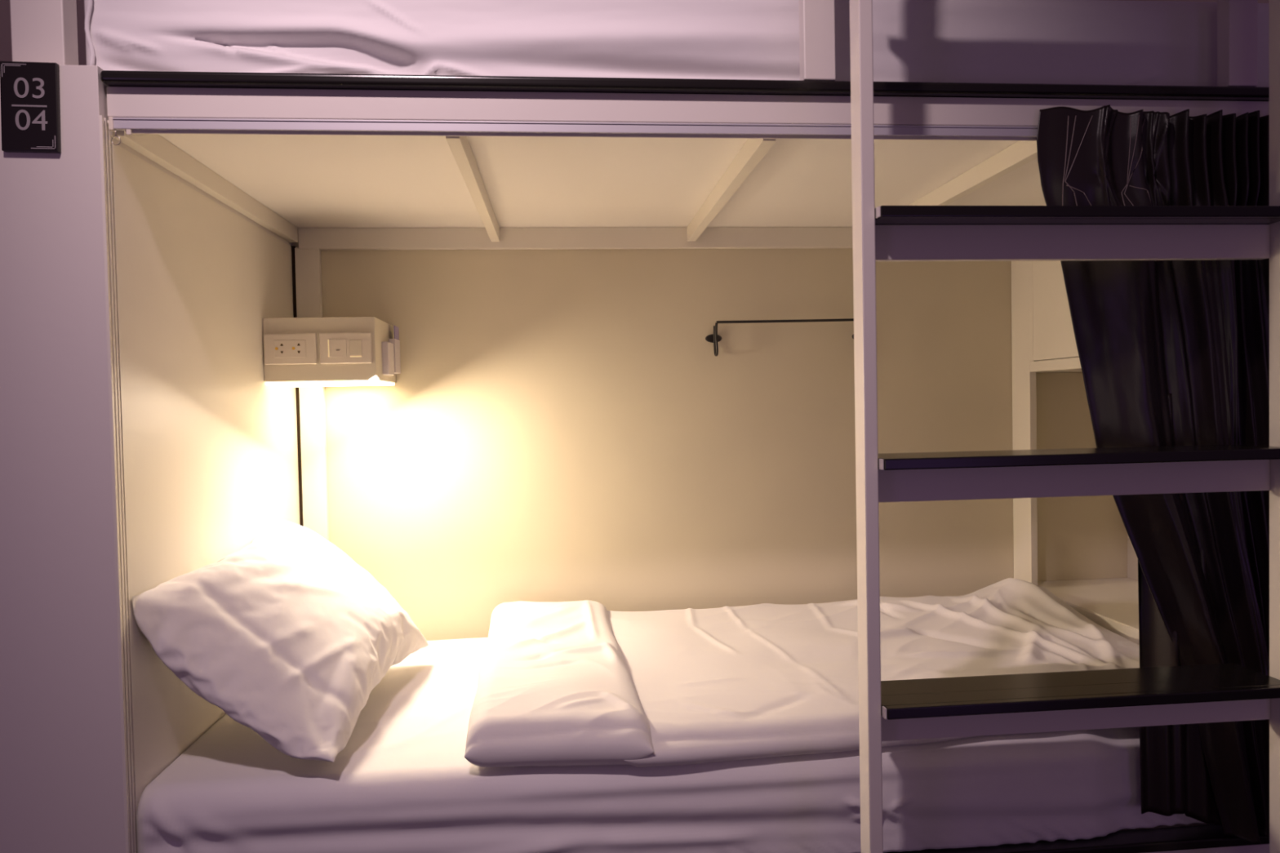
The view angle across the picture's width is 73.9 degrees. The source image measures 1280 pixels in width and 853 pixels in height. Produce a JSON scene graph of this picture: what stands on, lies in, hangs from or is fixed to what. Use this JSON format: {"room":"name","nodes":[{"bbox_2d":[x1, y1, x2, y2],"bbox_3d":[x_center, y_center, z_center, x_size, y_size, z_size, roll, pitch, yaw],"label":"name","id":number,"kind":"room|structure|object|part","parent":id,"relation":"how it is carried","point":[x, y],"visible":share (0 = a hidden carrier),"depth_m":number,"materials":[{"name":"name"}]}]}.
{"room":"dormitory","nodes":[
{"label":"dormitory","id":0,"kind":"room"},
{"bbox_2d":[0,0,1269,640],"bbox_3d":[-0.112,-0.333,2.290,6.600,2.750,0.080,-1,2,-5],"label":"wall","id":1,"kind":"structure","parent":0,"point":[555,425],"depth_m":2.27,"materials":[{"name":"paint"}]},
{"bbox_2d":[705,318,853,355],"bbox_3d":[0.400,-0.239,2.279,0.448,0.095,0.037,-1,2,-5],"label":"towel rail","id":2,"kind":"object","parent":1,"relation":"attached to","point":[714,338],"visible":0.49,"depth_m":2.26,"materials":[{"name":"black metal"}]},
{"bbox_3d":[0.197,-0.236,2.277,0.045,0.023,0.005,-1,2,-5],"label":"wall plate","id":3,"kind":"part","parent":2,"relation":"part of","materials":[{"name":"black metal"}]},
{"bbox_3d":[0.136,1.131,-0.111,6.600,0.060,4.900,-1,2,-5],"label":"floor","id":4,"kind":"structure","parent":0,"visible":0},
{"bbox_2d":[0,0,1269,852],"bbox_3d":[0.133,-0.251,1.817,2.640,2.600,0.908,-1,2,-5],"label":"bunk bed","id":5,"kind":"object","parent":4,"relation":"on","point":[145,443],"visible":0.62,"depth_m":1.40,"materials":[{"name":"beige paint"}]},
{"bbox_2d":[0,61,61,153],"bbox_3d":[-0.902,-0.472,1.258,0.079,0.131,0.009,0,1,-5],"label":"room sign","id":6,"kind":"object","parent":5,"relation":"attached to","point":[30,108],"visible":1,"depth_m":1.25,"materials":[{"name":"black plastic"}]},
{"bbox_3d":[-0.940,-1.027,1.322,0.077,0.978,0.041,-1,2,-5],"label":"head post","id":7,"kind":"part","parent":5,"relation":"part of","materials":[{"name":"beige paint"}]},
{"bbox_3d":[-0.792,0.308,1.296,0.004,1.548,0.006,-1,2,-5],"label":"edge moulding","id":8,"kind":"part","parent":5,"relation":"part of","materials":[{"name":"beige paint"}]},
{"bbox_3d":[-0.793,0.308,1.306,0.004,1.548,0.005,-1,2,-5],"label":"edge moulding","id":9,"kind":"part","parent":5,"relation":"part of","materials":[{"name":"beige paint"}]},
{"bbox_3d":[-0.794,0.307,1.316,0.004,1.548,0.004,-1,2,-5],"label":"edge moulding","id":10,"kind":"part","parent":5,"relation":"part of","materials":[{"name":"beige paint"}]},
{"bbox_3d":[-1.003,0.264,1.727,0.339,1.622,0.907,-1,2,-5],"label":"panel","id":11,"kind":"part","parent":5,"relation":"part of","materials":[{"name":"beige paint"}]},
{"bbox_2d":[262,316,400,386],"bbox_3d":[-0.737,-0.177,2.069,0.267,0.154,0.253,-1,2,-5],"label":"box","id":12,"kind":"object","parent":5,"relation":"attached to","point":[336,351],"visible":1,"depth_m":1.95,"materials":[{"name":"beige paint"}]},
{"bbox_3d":[-0.798,-0.177,1.943,0.116,0.071,0.008,-1,2,-5],"label":"socket plate","id":13,"kind":"part","parent":12,"relation":"part of","materials":[{"name":"beige plastic"}]},
{"bbox_3d":[-0.743,-0.103,2.067,0.247,0.007,0.218,-1,2,-5],"label":"lamp panel","id":14,"kind":"part","parent":12,"relation":"part of","materials":[{"name":"beige plastic"}]},
{"bbox_2d":[328,338,346,356],"bbox_3d":[-0.692,-0.180,1.948,0.038,0.041,0.002,-1,2,-5],"label":"rocker switch","id":15,"kind":"object","parent":12,"relation":"attached to","point":[337,347],"depth_m":1.95,"materials":[{"name":"beige plastic"}]},
{"bbox_2d":[319,332,372,364],"bbox_3d":[-0.675,-0.180,1.954,0.117,0.071,0.008,-1,2,-5],"label":"switch plate","id":16,"kind":"object","parent":12,"relation":"attached to","point":[335,348],"depth_m":1.95,"materials":[{"name":"beige plastic"}]},
{"bbox_2d":[349,340,361,355],"bbox_3d":[-0.652,-0.181,1.951,0.027,0.034,0.002,-1,2,-5],"label":"rocker switch","id":17,"kind":"object","parent":12,"relation":"attached to","point":[355,346],"depth_m":1.95,"materials":[{"name":"beige paint"}]},
{"bbox_2d":[108,116,1037,145],"bbox_3d":[0.329,-0.473,1.395,2.276,0.041,0.014,-1,2,-5],"label":"track","id":18,"kind":"object","parent":5,"relation":"attached to","point":[131,126],"visible":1,"depth_m":1.35,"materials":[{"name":"silver metal"}]},
{"bbox_2d":[1036,104,1269,844],"bbox_3d":[0.910,0.086,1.453,0.485,1.241,0.084,-1,2,-3],"label":"curtain","id":19,"kind":"object","parent":18,"relation":"hanging from","point":[1171,353],"visible":0.66,"depth_m":1.43,"materials":[{"name":"black fabric"}]},
{"bbox_3d":[0.105,-0.539,1.823,1.920,0.047,0.877,-1,2,-5],"label":"bunk board","id":20,"kind":"part","parent":5,"relation":"part of","materials":[{"name":"white wood"}]},
{"bbox_2d":[136,637,1205,852],"bbox_3d":[0.129,0.625,1.830,1.911,0.180,0.867,-1,2,-5],"label":"mattress","id":21,"kind":"object","parent":5,"relation":"on","point":[402,781],"visible":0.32,"depth_m":1.42,"materials":[{"name":"white fabric"}]},
{"bbox_2d":[132,517,428,762],"bbox_3d":[-0.644,0.378,1.682,0.355,0.321,0.700,-1,2,-5],"label":"pillow","id":22,"kind":"object","parent":21,"relation":"on","point":[286,634],"visible":1,"depth_m":1.46,"materials":[{"name":"white fabric"}]},
{"bbox_2d":[464,577,1139,767],"bbox_3d":[0.360,0.473,1.838,1.429,0.138,0.876,-1,2,-5],"label":"duvet","id":23,"kind":"object","parent":21,"relation":"on","point":[576,682],"visible":0.89,"depth_m":1.70,"materials":[{"name":"white fabric"}]},
{"bbox_2d":[84,0,1269,87],"bbox_3d":[0.256,-0.667,1.835,2.333,0.179,0.836,-1,2,-5],"label":"mattress","id":24,"kind":"object","parent":5,"relation":"on","point":[1041,42],"visible":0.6,"depth_m":1.41,"materials":[{"name":"white fabric"}]},
{"bbox_3d":[0.335,-0.518,1.408,2.298,0.046,0.036,-1,2,-5],"label":"rail","id":25,"kind":"part","parent":5,"relation":"part of","materials":[{"name":"beige paint"}]},
{"bbox_3d":[0.285,-0.761,1.379,0.052,0.403,0.028,-1,2,-5],"label":"guard post","id":26,"kind":"part","parent":5,"relation":"part of","materials":[{"name":"beige paint"}]},
{"bbox_3d":[0.362,0.868,1.452,2.298,0.254,0.024,-1,2,-5],"label":"rail","id":27,"kind":"part","parent":5,"relation":"part of","materials":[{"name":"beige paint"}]},
{"bbox_3d":[1.014,-0.777,1.444,0.052,0.403,0.028,-1,2,-5],"label":"guard post","id":28,"kind":"part","parent":5,"relation":"part of","materials":[{"name":"beige paint"}]},
{"bbox_2d":[849,0,1279,852],"bbox_3d":[0.678,0.027,1.317,0.712,2.050,0.122,-1,2,-5],"label":"ladder","id":29,"kind":"object","parent":4,"relation":"on","point":[895,710],"visible":1,"depth_m":1.29,"materials":[{"name":"white metal"}]},
{"bbox_3d":[0.336,0.035,1.261,0.021,2.050,0.041,-1,2,-5],"label":"rail","id":30,"kind":"part","parent":29,"relation":"part of","materials":[{"name":"white metal"}]},
{"bbox_3d":[1.002,0.020,1.321,0.021,2.050,0.041,-1,2,-5],"label":"rail","id":31,"kind":"part","parent":29,"relation":"part of","materials":[{"name":"white metal"}]},
{"bbox_2d":[1010,260,1139,645],"bbox_3d":[1.256,0.241,1.959,0.365,1.564,0.850,-1,2,-5],"label":"storage cabinet","id":32,"kind":"object","parent":4,"relation":"on","point":[1080,549],"visible":0.2,"depth_m":2.33,"materials":[{"name":"beige paint"}]},
{"bbox_3d":[1.072,-0.325,1.921,0.017,0.320,0.645,-1,2,-5],"label":"cupboard door","id":33,"kind":"part","parent":32,"relation":"part of","materials":[{"name":"beige paint"}]},
{"bbox_2d":[1037,577,1138,631],"bbox_3d":[1.252,0.448,1.970,0.344,0.020,0.837,-1,2,-5],"label":"niche shelf","id":34,"kind":"object","parent":32,"relation":"attached to","point":[1111,603],"depth_m":2.16,"materials":[{"name":"beige paint"}]},
{"bbox_3d":[1.408,0.145,1.977,0.020,0.578,0.837,-1,2,-5],"label":"panel","id":35,"kind":"part","parent":32,"relation":"part of","materials":[{"name":"beige paint"}]}
]}

